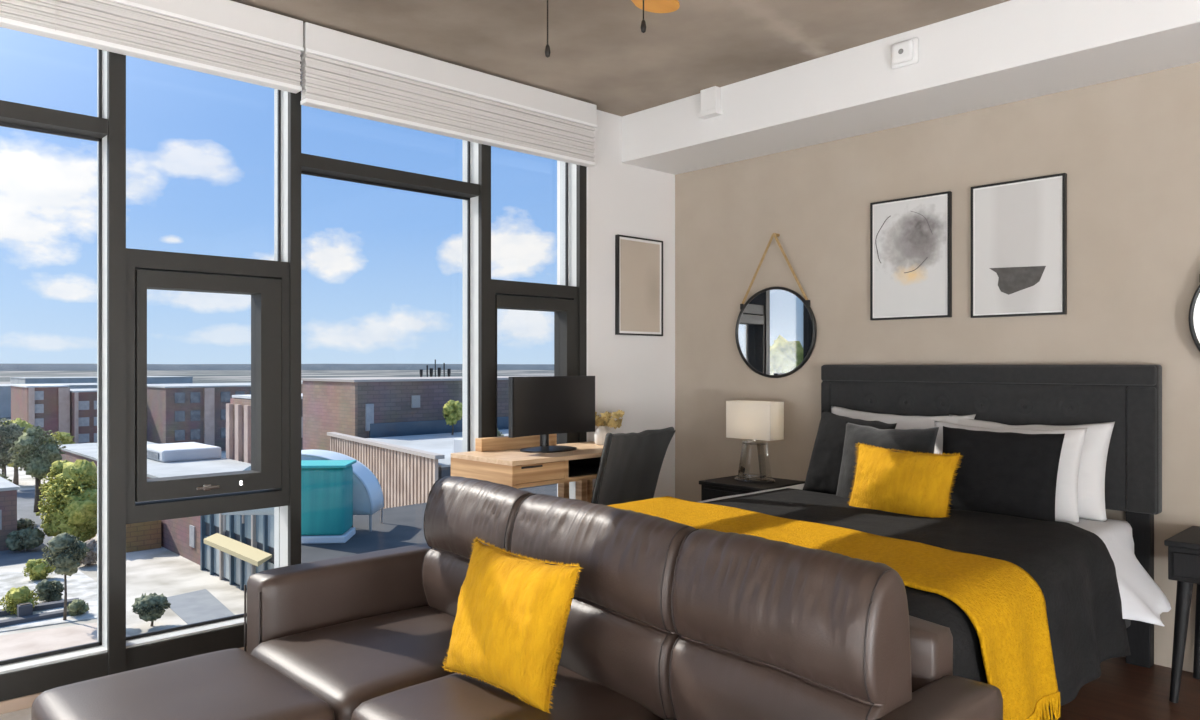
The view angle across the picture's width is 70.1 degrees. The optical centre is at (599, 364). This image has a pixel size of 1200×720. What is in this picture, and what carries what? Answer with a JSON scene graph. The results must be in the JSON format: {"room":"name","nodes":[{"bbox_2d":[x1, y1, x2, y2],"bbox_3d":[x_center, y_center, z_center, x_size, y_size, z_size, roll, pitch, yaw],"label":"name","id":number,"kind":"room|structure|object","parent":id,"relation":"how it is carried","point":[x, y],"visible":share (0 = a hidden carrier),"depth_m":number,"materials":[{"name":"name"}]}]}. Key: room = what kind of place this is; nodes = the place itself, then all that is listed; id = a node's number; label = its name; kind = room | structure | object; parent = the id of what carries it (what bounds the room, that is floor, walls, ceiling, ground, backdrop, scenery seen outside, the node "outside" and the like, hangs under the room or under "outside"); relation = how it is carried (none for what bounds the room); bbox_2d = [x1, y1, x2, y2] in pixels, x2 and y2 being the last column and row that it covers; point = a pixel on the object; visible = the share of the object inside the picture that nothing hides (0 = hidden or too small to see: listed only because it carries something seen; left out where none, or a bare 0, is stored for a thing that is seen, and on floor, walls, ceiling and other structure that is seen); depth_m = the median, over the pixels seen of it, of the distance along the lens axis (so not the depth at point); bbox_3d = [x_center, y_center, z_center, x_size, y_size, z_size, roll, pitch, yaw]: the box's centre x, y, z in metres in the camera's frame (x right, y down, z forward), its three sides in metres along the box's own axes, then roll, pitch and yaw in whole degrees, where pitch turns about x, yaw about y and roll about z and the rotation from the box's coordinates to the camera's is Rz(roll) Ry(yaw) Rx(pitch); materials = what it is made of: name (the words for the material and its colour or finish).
{"room":"studio apartment","nodes":[
{"label":"studio apartment","id":0,"kind":"room"},
{"bbox_2d":[557,110,674,497],"bbox_3d":[-2.218,-0.128,3.130,7.200,2.755,0.250,0,0,-43],"label":"wall","id":1,"kind":"structure","parent":0,"point":[634,375],"depth_m":5.21,"materials":[{"name":"white paint"}]},
{"bbox_2d":[0,49,107,700],"bbox_3d":[-2.528,-0.098,2.761,1.642,2.695,0.140,0,0,-43],"label":"window","id":2,"kind":"structure","parent":1,"relation":"in","point":[22,676],"depth_m":3.21,"materials":[{"name":"black metal"}]},
{"bbox_2d":[97,49,125,674],"bbox_3d":[-1.913,-0.098,3.347,0.058,2.695,0.174,0,0,-43],"label":"window frame","id":3,"kind":"structure","parent":1,"relation":"attached to","point":[113,64],"depth_m":3.29,"materials":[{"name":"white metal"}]},
{"bbox_2d":[0,646,246,713],"bbox_3d":[-2.412,1.222,2.764,6.415,0.055,0.014,0,0,-43],"label":"baseboard","id":4,"kind":"structure","parent":1,"relation":"attached to","point":[24,702],"depth_m":3.06,"materials":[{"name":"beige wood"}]},
{"bbox_2d":[0,0,303,92],"bbox_3d":[-2.189,-1.337,2.896,2.420,0.301,0.094,0,0,-43],"label":"window blind","id":5,"kind":"object","parent":1,"relation":"attached to","point":[229,39],"visible":1,"depth_m":3.37,"materials":[{"name":"white fabric"}]},
{"bbox_2d":[126,90,289,670],"bbox_3d":[-1.642,-0.098,3.577,0.652,2.695,0.172,0,0,-43],"label":"window","id":6,"kind":"structure","parent":1,"relation":"in","point":[267,483],"depth_m":3.55,"materials":[{"name":"black metal"}]},
{"bbox_2d":[274,55,300,567],"bbox_3d":[-1.400,-0.098,3.832,0.049,2.695,0.174,0,0,-43],"label":"window frame","id":7,"kind":"structure","parent":1,"relation":"attached to","point":[287,519],"depth_m":3.78,"materials":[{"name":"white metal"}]},
{"bbox_2d":[301,56,479,451],"bbox_3d":[-1.027,-0.098,4.180,0.971,2.695,0.140,0,0,-43],"label":"window","id":8,"kind":"structure","parent":1,"relation":"in","point":[312,165],"depth_m":4.23,"materials":[{"name":"black metal"}]},
{"bbox_2d":[300,22,597,166],"bbox_3d":[-0.674,-1.315,4.328,1.730,0.346,0.094,0,0,-43],"label":"window blind","id":9,"kind":"object","parent":8,"relation":"attached to","point":[343,73],"visible":0.95,"depth_m":4.18,"materials":[{"name":"white fabric"}]},
{"bbox_2d":[462,140,490,451],"bbox_3d":[-0.655,-0.098,4.537,0.061,2.695,0.174,0,0,-43],"label":"trim","id":10,"kind":"structure","parent":1,"relation":"attached to","point":[480,154],"depth_m":4.49,"materials":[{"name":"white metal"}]},
{"bbox_2d":[491,162,578,443],"bbox_3d":[-0.392,-0.098,4.759,0.627,2.695,0.172,0,0,-43],"label":"window","id":11,"kind":"structure","parent":1,"relation":"in","point":[562,300],"depth_m":4.83,"materials":[{"name":"black metal"}]},
{"bbox_2d":[560,161,586,498],"bbox_3d":[-0.157,-0.098,5.007,0.054,2.695,0.174,0,0,-43],"label":"trim","id":12,"kind":"structure","parent":1,"relation":"attached to","point":[577,174],"depth_m":4.96,"materials":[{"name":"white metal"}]},
{"bbox_2d":[587,167,587,441],"bbox_3d":[-0.100,-0.100,4.999,0.027,2.700,0.064,0,0,-43],"label":"trim","id":13,"kind":"structure","parent":1,"relation":"attached to","point":[587,167],"depth_m":4.98,"materials":[{"name":"white"}]},
{"bbox_2d":[615,234,662,335],"bbox_3d":[0.245,-0.482,5.267,0.398,0.600,0.027,0,0,-43],"label":"picture frame","id":14,"kind":"object","parent":1,"relation":"attached to","point":[638,261],"visible":1,"depth_m":5.25,"materials":[{"name":"black"}]},
{"bbox_2d":[231,0,1009,116],"bbox_3d":[0.140,-1.630,0.818,7.450,0.250,6.850,0,0,-43],"label":"ceiling","id":15,"kind":"structure","parent":0,"point":[600,55],"depth_m":3.87,"materials":[{"name":"concrete"}]},
{"bbox_2d":[545,0,679,57],"bbox_3d":[-0.058,-1.192,2.465,1.219,0.625,1.201,0,0,-43],"label":"ceiling fan","id":16,"kind":"object","parent":15,"relation":"hanging from","point":[655,6],"visible":1,"depth_m":2.96,"materials":[{"name":"brown metal"}]},
{"bbox_2d":[675,62,1199,671],"bbox_3d":[2.756,-0.068,3.292,0.250,2.875,6.850,0,0,-43],"label":"wall","id":17,"kind":"structure","parent":0,"point":[1128,149],"depth_m":4.16,"materials":[{"name":"beige paint"}]},
{"bbox_2d":[735,233,816,377],"bbox_3d":[1.010,-0.341,4.916,0.526,0.834,0.056,0,0,42],"label":"wall mirror","id":18,"kind":"object","parent":17,"relation":"attached to","point":[776,328],"visible":1,"depth_m":4.90,"materials":[{"name":"black mirror"}]},
{"bbox_2d":[738,290,812,374],"bbox_3d":[1.005,-0.187,4.910,0.508,0.508,0.018,0,0,42],"label":"mirror glass","id":19,"kind":"object","parent":18,"relation":"attached to","point":[775,327],"depth_m":4.90,"materials":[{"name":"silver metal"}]},
{"bbox_2d":[622,0,1199,174],"bbox_3d":[2.574,-1.365,2.948,0.487,0.280,6.600,0,0,-43],"label":"ceiling beam","id":20,"kind":"structure","parent":17,"relation":"attached to","point":[1010,51],"depth_m":3.87,"materials":[{"name":"white paint"}]},
{"bbox_2d":[697,86,721,119],"bbox_3d":[0.597,-1.425,4.642,0.058,0.151,0.130,0,0,-43],"label":"junction box","id":21,"kind":"object","parent":20,"relation":"attached to","point":[710,98],"visible":1,"depth_m":4.62,"materials":[{"name":"white paint"}]},
{"bbox_2d":[891,37,918,68],"bbox_3d":[1.362,-1.402,3.838,0.050,0.116,0.128,0,0,-43],"label":"smoke detector","id":22,"kind":"object","parent":20,"relation":"attached to","point":[903,53],"visible":1,"depth_m":3.81,"materials":[{"name":"white plastic"}]},
{"bbox_2d":[870,191,951,319],"bbox_3d":[1.572,-0.542,4.340,0.027,0.615,0.422,0,0,-43],"label":"picture frame","id":23,"kind":"object","parent":17,"relation":"attached to","point":[911,237],"visible":1,"depth_m":4.33,"materials":[{"name":"black"}]},
{"bbox_2d":[971,173,1066,317],"bbox_3d":[1.932,-0.540,3.960,0.027,0.628,0.418,0,0,-43],"label":"picture frame","id":24,"kind":"object","parent":17,"relation":"attached to","point":[1019,227],"visible":1,"depth_m":3.95,"materials":[{"name":"black"}]},
{"bbox_2d":[1188,274,1199,350],"bbox_3d":[2.568,-0.341,3.269,0.526,0.834,0.056,0,0,42],"label":"wall mirror","id":25,"kind":"object","parent":17,"relation":"attached to","point":[1194,311],"visible":1,"depth_m":3.41,"materials":[{"name":"black mirror"}]},
{"bbox_2d":[1194,294,1199,341],"bbox_3d":[2.563,-0.187,3.263,0.508,0.508,0.018,0,0,42],"label":"mirror glass","id":26,"kind":"object","parent":25,"relation":"attached to","point":[1196,296],"depth_m":3.41,"materials":[{"name":"silver metal"}]},
{"bbox_2d":[1040,657,1199,719],"bbox_3d":[0.050,1.310,0.732,7.200,0.120,6.850,0,0,-43],"label":"floor","id":27,"kind":"structure","parent":0,"point":[1123,690],"depth_m":3.21,"materials":[{"name":"brown wood"}]},
{"bbox_2d":[0,707,30,719],"bbox_3d":[-1.624,1.243,0.137,3.450,0.014,4.885,0,0,-43],"label":"rug","id":28,"kind":"object","parent":27,"relation":"on","point":[24,714],"visible":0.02,"depth_m":3.02,"materials":[{"name":"beige carpet"}]},
{"bbox_2d":[31,648,334,719],"bbox_3d":[-1.101,1.054,2.249,0.581,0.392,0.669,0,0,-43],"label":"ottoman","id":29,"kind":"object","parent":27,"relation":"on","point":[227,684],"visible":1,"depth_m":2.23,"materials":[{"name":"brown leather"}]},
{"bbox_2d":[451,434,603,502],"bbox_3d":[-0.226,0.812,4.418,0.956,0.876,0.505,0,0,-43],"label":"desk","id":30,"kind":"object","parent":27,"relation":"on","point":[500,460],"visible":0.48,"depth_m":4.20,"materials":[{"name":"brown wood"}]},
{"bbox_2d":[509,376,594,452],"bbox_3d":[-0.265,0.249,4.419,0.555,0.382,0.240,0,0,-43],"label":"monitor","id":31,"kind":"object","parent":30,"relation":"on","point":[543,406],"visible":1,"depth_m":4.41,"materials":[{"name":"black plastic"}]},
{"bbox_2d":[594,410,624,444],"bbox_3d":[0.012,0.339,4.713,0.232,0.202,0.220,0,0,-43],"label":"vase","id":32,"kind":"object","parent":30,"relation":"on","point":[605,420],"visible":0.73,"depth_m":4.69,"materials":[{"name":"white ceramic"}]},
{"bbox_2d":[244,476,1002,719],"bbox_3d":[-0.168,0.824,2.332,0.898,0.852,2.160,0,0,-43],"label":"sofa","id":33,"kind":"object","parent":27,"relation":"on","point":[667,619],"visible":0.74,"depth_m":2.16,"materials":[{"name":"brown leather"}]},
{"bbox_2d":[251,606,456,719],"bbox_3d":[-0.647,0.949,2.695,0.697,0.190,0.649,0,0,-43],"label":"seat cushion","id":34,"kind":"object","parent":33,"relation":"on","point":[347,658],"depth_m":2.59,"materials":[{"name":"brown leather"}]},
{"bbox_2d":[422,476,533,616],"bbox_3d":[-0.406,0.652,2.924,0.206,0.507,0.578,0,0,-39],"label":"cushion","id":35,"kind":"object","parent":33,"relation":"on","point":[458,510],"depth_m":2.90,"materials":[{"name":"brown leather"}]},
{"bbox_2d":[351,665,663,719],"bbox_3d":[-0.207,0.950,2.230,0.697,0.188,0.612,0,0,-43],"label":"seat cushion","id":36,"kind":"object","parent":33,"relation":"on","point":[577,694],"depth_m":2.18,"materials":[{"name":"brown leather"}]},
{"bbox_2d":[442,537,581,712],"bbox_3d":[-0.244,0.681,2.285,0.199,0.378,0.454,0,0,-41],"label":"throw pillow","id":37,"kind":"object","parent":33,"relation":"on","point":[508,629],"visible":1,"depth_m":2.19,"materials":[{"name":"yellow fabric"}]},
{"bbox_2d":[511,494,694,719],"bbox_3d":[0.001,0.652,2.421,0.252,0.506,0.714,0,0,-43],"label":"cushion","id":38,"kind":"object","parent":33,"relation":"on","point":[620,636],"depth_m":2.24,"materials":[{"name":"brown leather"}]},
{"bbox_2d":[670,529,911,719],"bbox_3d":[0.401,0.652,1.912,0.205,0.506,0.578,0,0,-39],"label":"cushion","id":39,"kind":"object","parent":33,"relation":"on","point":[762,628],"depth_m":1.81,"materials":[{"name":"brown leather"}]},
{"bbox_2d":[591,427,675,504],"bbox_3d":[0.030,0.782,4.271,0.574,0.941,0.542,0,0,-43],"label":"desk chair","id":40,"kind":"object","parent":27,"relation":"on","point":[630,464],"visible":0.47,"depth_m":4.15,"materials":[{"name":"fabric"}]},
{"bbox_2d":[699,475,804,500],"bbox_3d":[0.849,0.951,4.785,0.440,0.601,0.442,0,0,-43],"label":"nightstand","id":41,"kind":"object","parent":27,"relation":"on","point":[723,486],"visible":0.12,"depth_m":4.71,"materials":[{"name":"black wood"}]},
{"bbox_2d":[726,400,783,482],"bbox_3d":[0.867,0.427,4.795,0.165,0.446,0.300,0,0,-43],"label":"table lamp","id":42,"kind":"object","parent":41,"relation":"on","point":[748,420],"visible":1,"depth_m":4.75,"materials":[{"name":"beige fabric"}]},
{"bbox_2d":[821,365,1161,667],"bbox_3d":[1.010,0.624,3.411,2.098,1.252,1.627,0,0,-43],"label":"headboard","id":43,"kind":"object","parent":27,"relation":"on","point":[1128,396],"visible":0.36,"depth_m":3.74,"materials":[{"name":"black wood"}]},
{"bbox_2d":[699,484,1170,626],"bbox_3d":[0.977,0.766,3.317,1.960,0.261,1.883,0,0,-43],"label":"sheet","id":44,"kind":"object","parent":43,"relation":"on","point":[1142,599],"visible":0.02,"depth_m":3.14,"materials":[{"name":"white fabric"}]},
{"bbox_2d":[831,406,975,450],"bbox_3d":[1.436,0.428,4.204,0.219,0.423,0.759,0,0,-41],"label":"pillow","id":45,"kind":"object","parent":44,"relation":"on","point":[903,422],"visible":0.15,"depth_m":4.15,"materials":[{"name":"grey fabric"}]},
{"bbox_2d":[848,442,962,517],"bbox_3d":[1.250,0.507,3.561,0.187,0.339,0.489,0,0,-36],"label":"throw pillow","id":46,"kind":"object","parent":44,"relation":"on","point":[919,484],"visible":0.79,"depth_m":3.49,"materials":[{"name":"yellow fabric"}]},
{"bbox_2d":[703,488,1130,708],"bbox_3d":[0.891,0.840,3.138,1.672,0.491,1.610,0,0,-43],"label":"duvet","id":47,"kind":"object","parent":44,"relation":"on","point":[1074,570],"visible":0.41,"depth_m":2.89,"materials":[{"name":"black fabric"}]},
{"bbox_2d":[607,496,1059,719],"bbox_3d":[0.621,0.797,2.988,0.495,0.439,1.882,0,0,-36],"label":"throw blanket","id":48,"kind":"object","parent":47,"relation":"on","point":[1004,604],"visible":0.83,"depth_m":2.44,"materials":[{"name":"yellow fabric"}]},
{"bbox_2d":[802,410,896,494],"bbox_3d":[1.175,0.442,4.054,0.191,0.435,0.454,0,0,-36],"label":"throw pillow","id":49,"kind":"object","parent":47,"relation":"on","point":[823,472],"visible":0.52,"depth_m":4.07,"materials":[{"name":"black fabric"}]},
{"bbox_2d":[836,422,938,498],"bbox_3d":[1.268,0.455,3.811,0.187,0.376,0.466,0,0,-37],"label":"throw pillow","id":50,"kind":"object","parent":47,"relation":"on","point":[913,440],"visible":0.36,"depth_m":3.83,"materials":[{"name":"grey fabric"}]},
{"bbox_2d":[942,426,1064,521],"bbox_3d":[1.630,0.462,3.521,0.496,0.393,0.193,0,0,44],"label":"throw pillow","id":51,"kind":"object","parent":47,"relation":"on","point":[1003,473],"visible":0.71,"depth_m":3.43,"materials":[{"name":"black fabric"}]},
{"bbox_2d":[934,421,1087,522],"bbox_3d":[1.738,0.450,3.698,0.177,0.385,0.640,0,0,-45],"label":"pillow","id":52,"kind":"object","parent":44,"relation":"on","point":[1066,498],"visible":0.25,"depth_m":3.50,"materials":[{"name":"grey fabric"}]},
{"bbox_2d":[949,415,1114,521],"bbox_3d":[1.856,0.438,3.762,0.198,0.406,0.702,0,0,-45],"label":"pillow","id":53,"kind":"object","parent":44,"relation":"on","point":[1091,478],"visible":0.28,"depth_m":3.53,"materials":[{"name":"grey fabric"}]},
{"bbox_2d":[1164,526,1199,702],"bbox_3d":[2.397,0.951,3.148,0.440,0.601,0.457,0,0,-43],"label":"nightstand","id":54,"kind":"object","parent":27,"relation":"on","point":[1183,547],"visible":1,"depth_m":3.16,"materials":[{"name":"black wood"}]},
{"label":"outside","id":55,"kind":"structure","parent":0,"visible":0},
{"bbox_2d":[0,451,246,635],"bbox_3d":[-57.642,15.500,-49.454,440.000,1.000,400.000,0,0,-43],"label":"ground","id":56,"kind":"structure","parent":55,"point":[161,570],"depth_m":59.23,"materials":[{"name":"beige concrete"}]},
{"bbox_2d":[0,476,19,550],"bbox_3d":[-53.678,12.450,70.937,7.500,5.100,10.800,0,0,-43],"label":"brick house","id":57,"kind":"structure","parent":56,"relation":"on","point":[8,490],"depth_m":69.20,"materials":[{"name":"brown brick"}]},
{"bbox_2d":[0,417,24,477],"bbox_3d":[-70.935,10.620,101.767,4.710,8.782,4.677,0,0,-43],"label":"tree","id":58,"kind":"object","parent":56,"relation":"on","point":[11,432],"visible":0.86,"depth_m":101.11,"materials":[{"name":"green plant"}]},
{"bbox_2d":[3,418,32,484],"bbox_3d":[-72.889,10.779,106.787,5.691,8.468,5.494,0,0,-43],"label":"tree","id":59,"kind":"object","parent":56,"relation":"on","point":[18,421],"visible":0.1,"depth_m":106.45,"materials":[{"name":"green plant"}]},
{"bbox_2d":[5,527,45,550],"bbox_3d":[-46.186,14.023,68.874,2.588,2.021,2.429,0,0,-7],"label":"shrub","id":60,"kind":"object","parent":56,"relation":"on","point":[28,538],"visible":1,"depth_m":68.31,"materials":[{"name":"green plant"}]},
{"bbox_2d":[17,518,36,530],"bbox_3d":[-50.547,14.302,74.915,2.127,1.804,2.121,0,0,-43],"label":"shrub","id":61,"kind":"object","parent":56,"relation":"on","point":[21,524],"visible":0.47,"depth_m":74.47,"materials":[{"name":"green plant"}]},
{"bbox_2d":[0,609,69,626],"bbox_3d":[-37.360,14.850,46.180,16.901,0.300,0.700,0,0,-43],"label":"strip","id":62,"kind":"object","parent":56,"relation":"on","point":[30,618],"visible":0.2,"depth_m":49.88,"materials":[{"name":"grey concrete"}]},
{"bbox_2d":[0,598,78,616],"bbox_3d":[-39.231,14.825,48.199,17.050,0.350,0.698,0,0,-39],"label":"strip","id":63,"kind":"object","parent":56,"relation":"on","point":[55,604],"visible":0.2,"depth_m":52.31,"materials":[{"name":"grey concrete"}]},
{"bbox_2d":[10,384,69,442],"bbox_3d":[-98.065,9.250,149.494,6.150,11.500,15.650,0,0,-43],"label":"apartment block","id":64,"kind":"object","parent":56,"relation":"on","point":[47,406],"visible":0.7,"depth_m":144.72,"materials":[{"name":"red brick"}]},
{"bbox_2d":[0,570,96,632],"bbox_3d":[-41.061,14.970,52.885,18.378,0.060,16.580,0,0,-34],"label":"gravel bed","id":65,"kind":"object","parent":56,"relation":"on","point":[81,586],"visible":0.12,"depth_m":56.40,"materials":[{"name":"grey gravel"}]},
{"bbox_2d":[0,586,38,614],"bbox_3d":[-34.852,14.192,51.367,2.089,1.779,2.167,0,0,-43],"label":"shrub","id":66,"kind":"object","parent":65,"relation":"on","point":[13,597],"visible":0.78,"depth_m":50.94,"materials":[{"name":"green plant"}]},
{"bbox_2d":[17,602,32,616],"bbox_3d":[-33.880,14.525,50.365,0.700,0.950,0.600,0,0,-43],"label":"planter","id":67,"kind":"object","parent":65,"relation":"on","point":[23,609],"visible":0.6,"depth_m":50.17,"materials":[{"name":"grey concrete"}]},
{"bbox_2d":[22,557,55,579],"bbox_3d":[-39.082,14.290,59.579,1.943,1.705,1.866,0,0,20],"label":"shrub","id":68,"kind":"object","parent":65,"relation":"on","point":[36,569],"visible":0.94,"depth_m":59.16,"materials":[{"name":"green plant"}]},
{"bbox_2d":[33,579,63,601],"bbox_3d":[-34.898,14.309,54.121,1.705,1.564,1.853,0,0,12],"label":"shrub","id":69,"kind":"object","parent":65,"relation":"on","point":[47,590],"visible":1,"depth_m":53.81,"materials":[{"name":"green plant"}]},
{"bbox_2d":[41,532,89,619],"bbox_3d":[-31.361,12.381,50.189,2.257,5.243,2.350,0,0,5],"label":"tree","id":70,"kind":"object","parent":65,"relation":"on","point":[66,552],"visible":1,"depth_m":49.59,"materials":[{"name":"green plant"}]},
{"bbox_2d":[67,599,88,615],"bbox_3d":[-31.283,14.566,51.183,1.271,1.153,1.346,0,0,-43],"label":"shrub","id":71,"kind":"object","parent":65,"relation":"on","point":[77,606],"visible":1,"depth_m":50.90,"materials":[{"name":"green plant"}]},
{"bbox_2d":[38,460,68,505],"bbox_3d":[-51.905,12.104,82.605,4.053,5.950,4.204,0,0,-43],"label":"tree","id":72,"kind":"object","parent":56,"relation":"on","point":[57,466],"visible":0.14,"depth_m":82.02,"materials":[{"name":"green plant"}]},
{"bbox_2d":[44,431,75,444],"bbox_3d":[-71.819,11.882,113.289,4.770,6.265,4.615,0,0,-43],"label":"tree","id":73,"kind":"object","parent":56,"relation":"on","point":[66,438],"visible":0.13,"depth_m":113.15,"materials":[{"name":"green plant"}]},
{"bbox_2d":[0,623,129,660],"bbox_3d":[-33.326,14.985,42.357,17.500,0.030,12.000,0,0,-43],"label":"sidewalk","id":74,"kind":"structure","parent":56,"relation":"on","point":[16,645],"depth_m":46.46,"materials":[{"name":"concrete"}]},
{"bbox_2d":[35,460,96,541],"bbox_3d":[-43.175,11.445,70.585,5.827,7.268,6.094,0,0,-43],"label":"tree","id":75,"kind":"object","parent":56,"relation":"on","point":[71,509],"visible":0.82,"depth_m":69.34,"materials":[{"name":"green plant"}]},
{"bbox_2d":[70,388,96,443],"bbox_3d":[-90.497,9.700,153.899,10.600,10.600,15.650,0,0,-43],"label":"apartment block","id":76,"kind":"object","parent":56,"relation":"on","point":[83,402],"visible":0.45,"depth_m":146.21,"materials":[{"name":"red brick"}]},
{"bbox_2d":[80,538,96,565],"bbox_3d":[-38.224,14.014,63.928,2.368,2.021,2.271,0,0,-43],"label":"shrub","id":77,"kind":"object","parent":56,"relation":"on","point":[91,557],"visible":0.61,"depth_m":63.47,"materials":[{"name":"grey plant"}]},
{"bbox_2d":[126,520,160,552],"bbox_3d":[-38.354,13.300,70.633,2.850,3.400,4.400,0,0,-43],"label":"shed","id":78,"kind":"object","parent":56,"relation":"on","point":[144,535],"visible":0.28,"depth_m":69.20,"materials":[{"name":"orange brick"}]},
{"bbox_2d":[132,593,170,625],"bbox_3d":[-25.778,14.032,49.115,2.007,1.952,1.956,0,0,-43],"label":"tree","id":79,"kind":"object","parent":56,"relation":"on","point":[151,607],"visible":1,"depth_m":48.66,"materials":[{"name":"green plant"}]},
{"bbox_2d":[58,441,250,564],"bbox_3d":[-43.008,12.150,84.469,9.400,5.700,49.800,0,0,-43],"label":"building","id":80,"kind":"structure","parent":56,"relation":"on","point":[181,536],"depth_m":74.66,"materials":[{"name":"grey concrete"}]},
{"bbox_2d":[147,442,220,461],"bbox_3d":[-42.397,8.725,86.079,5.600,1.150,8.000,0,0,-43],"label":"vent","id":81,"kind":"object","parent":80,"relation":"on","point":[185,451],"visible":0.78,"depth_m":83.62,"materials":[{"name":"white metal"}]},
{"bbox_2d":[147,383,250,450],"bbox_3d":[-71.036,9.300,159.226,25.000,11.400,22.650,0,0,-43],"label":"apartment block","id":82,"kind":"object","parent":56,"relation":"on","point":[191,412],"visible":0.38,"depth_m":146.79,"materials":[{"name":"brick"}]},
{"bbox_2d":[167,589,234,623],"bbox_3d":[-24.584,14.985,52.688,2.957,0.030,9.231,0,0,-39],"label":"pad","id":83,"kind":"object","parent":56,"relation":"on","point":[200,605],"visible":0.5,"depth_m":52.79,"materials":[{"name":"grey concrete"}]},
{"bbox_2d":[200,513,273,590],"bbox_3d":[-23.021,11.775,56.712,2.800,6.450,18.100,0,0,-43],"label":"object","id":84,"kind":"object","parent":56,"relation":"on","point":[246,549],"visible":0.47,"depth_m":57.16,"materials":[{"name":"glass"}]},
{"bbox_2d":[226,393,302,463],"bbox_3d":[-29.721,9.000,86.573,12.800,12.000,8.600,0,0,-43],"label":"block","id":85,"kind":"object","parent":56,"relation":"on","point":[238,411],"visible":0.1,"depth_m":83.07,"materials":[{"name":"stone"}]},
{"bbox_2d":[301,376,522,450],"bbox_3d":[-5.669,8.015,76.493,39.800,13.970,8.800,0,0,-43],"label":"building","id":86,"kind":"structure","parent":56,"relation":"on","point":[376,407],"depth_m":62.95,"materials":[{"name":"brown brick"}]},
{"bbox_2d":[420,360,450,376],"bbox_3d":[-30.487,7.025,150.330,7.600,15.950,7.000,0,0,-43],"label":"cluster","id":87,"kind":"object","parent":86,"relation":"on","point":[431,369],"visible":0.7,"depth_m":147.87,"materials":[{"name":"metal"}]},
{"bbox_2d":[301,484,556,562],"bbox_3d":[-2.608,9.725,25.264,12.113,10.550,19.774,0,0,-8],"label":"building","id":88,"kind":"structure","parent":56,"relation":"on","point":[402,526],"depth_m":22.58,"materials":[{"name":"concrete"}]},
{"bbox_2d":[222,449,383,531],"bbox_3d":[-8.088,3.415,23.450,4.001,2.070,1.300,0,0,0],"label":"canopy","id":89,"kind":"object","parent":88,"relation":"on","point":[368,499],"visible":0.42,"depth_m":22.85,"materials":[{"name":"white fabric"}]},
{"bbox_2d":[301,460,356,543],"bbox_3d":[-7.110,3.475,21.867,1.480,1.950,1.240,0,0,-4],"label":"storage tank","id":90,"kind":"object","parent":88,"relation":"on","point":[326,485],"visible":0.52,"depth_m":21.34,"materials":[{"name":"teal metal"}]},
{"bbox_2d":[327,429,553,508],"bbox_3d":[-3.720,9.750,58.803,28.877,10.500,17.673,0,0,-43],"label":"building","id":91,"kind":"structure","parent":56,"relation":"on","point":[406,469],"depth_m":48.03,"materials":[{"name":"metal"}]},
{"bbox_2d":[442,400,461,434],"bbox_3d":[-10.626,3.787,61.852,1.604,2.543,1.556,0,0,-16],"label":"tree","id":92,"kind":"object","parent":91,"relation":"on","point":[452,412],"visible":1,"depth_m":61.44,"materials":[{"name":"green plant"}]},
{"bbox_2d":[453,438,461,452],"bbox_3d":[-7.075,4.525,46.398,1.200,1.050,1.400,0,0,-43],"label":"planter","id":93,"kind":"object","parent":91,"relation":"on","point":[457,442],"visible":0.14,"depth_m":46.19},
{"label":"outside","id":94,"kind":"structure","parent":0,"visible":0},
{"bbox_2d":[0,364,553,370],"bbox_3d":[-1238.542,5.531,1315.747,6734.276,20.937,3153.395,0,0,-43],"label":"hills","id":95,"kind":"structure","parent":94,"point":[3,367],"depth_m":2439.43,"materials":[{"name":"grey"}]},
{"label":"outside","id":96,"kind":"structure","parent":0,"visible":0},
{"bbox_2d":[0,370,553,421],"bbox_3d":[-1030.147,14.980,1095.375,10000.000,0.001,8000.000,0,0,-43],"label":"distant ground","id":97,"kind":"structure","parent":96,"point":[199,376],"depth_m":1348.17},
{"bbox_2d":[0,383,96,417],"bbox_3d":[-173.476,10.500,260.785,42.300,9.000,30.300,0,0,-43],"label":"block","id":98,"kind":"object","parent":97,"relation":"on","point":[5,389],"visible":0.17,"depth_m":244.32,"materials":[{"name":"grey concrete"}]},
{"bbox_2d":[10,376,192,383],"bbox_3d":[-205.524,10.000,354.348,60.300,10.000,30.300,0,0,-43],"label":"block","id":99,"kind":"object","parent":97,"relation":"on","point":[150,379],"visible":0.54,"depth_m":341.45,"materials":[{"name":"grey concrete"}]},
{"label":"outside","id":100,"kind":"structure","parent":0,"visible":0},
{"bbox_2d":[0,489,52,565],"bbox_3d":[-61.500,14.990,78.336,30.000,0.020,45.000,0,0,-43],"label":"road","id":101,"kind":"structure","parent":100,"point":[25,498],"depth_m":74.68,"materials":[{"name":"grey asphalt"}]},
{"bbox_2d":[0,470,12,482],"bbox_3d":[-57.707,12.380,81.039,3.872,5.270,4.037,0,0,-43],"label":"tree","id":102,"kind":"object","parent":101,"relation":"on","point":[0,470],"visible":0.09,"depth_m":81.74,"materials":[{"name":"green plant"}]},
{"bbox_2d":[8,425,65,511],"bbox_3d":[-57.350,10.561,87.182,4.972,8.897,5.011,0,0,-43],"label":"tree","id":103,"kind":"object","parent":101,"relation":"on","point":[36,457],"visible":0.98,"depth_m":86.06,"materials":[{"name":"green plant"}]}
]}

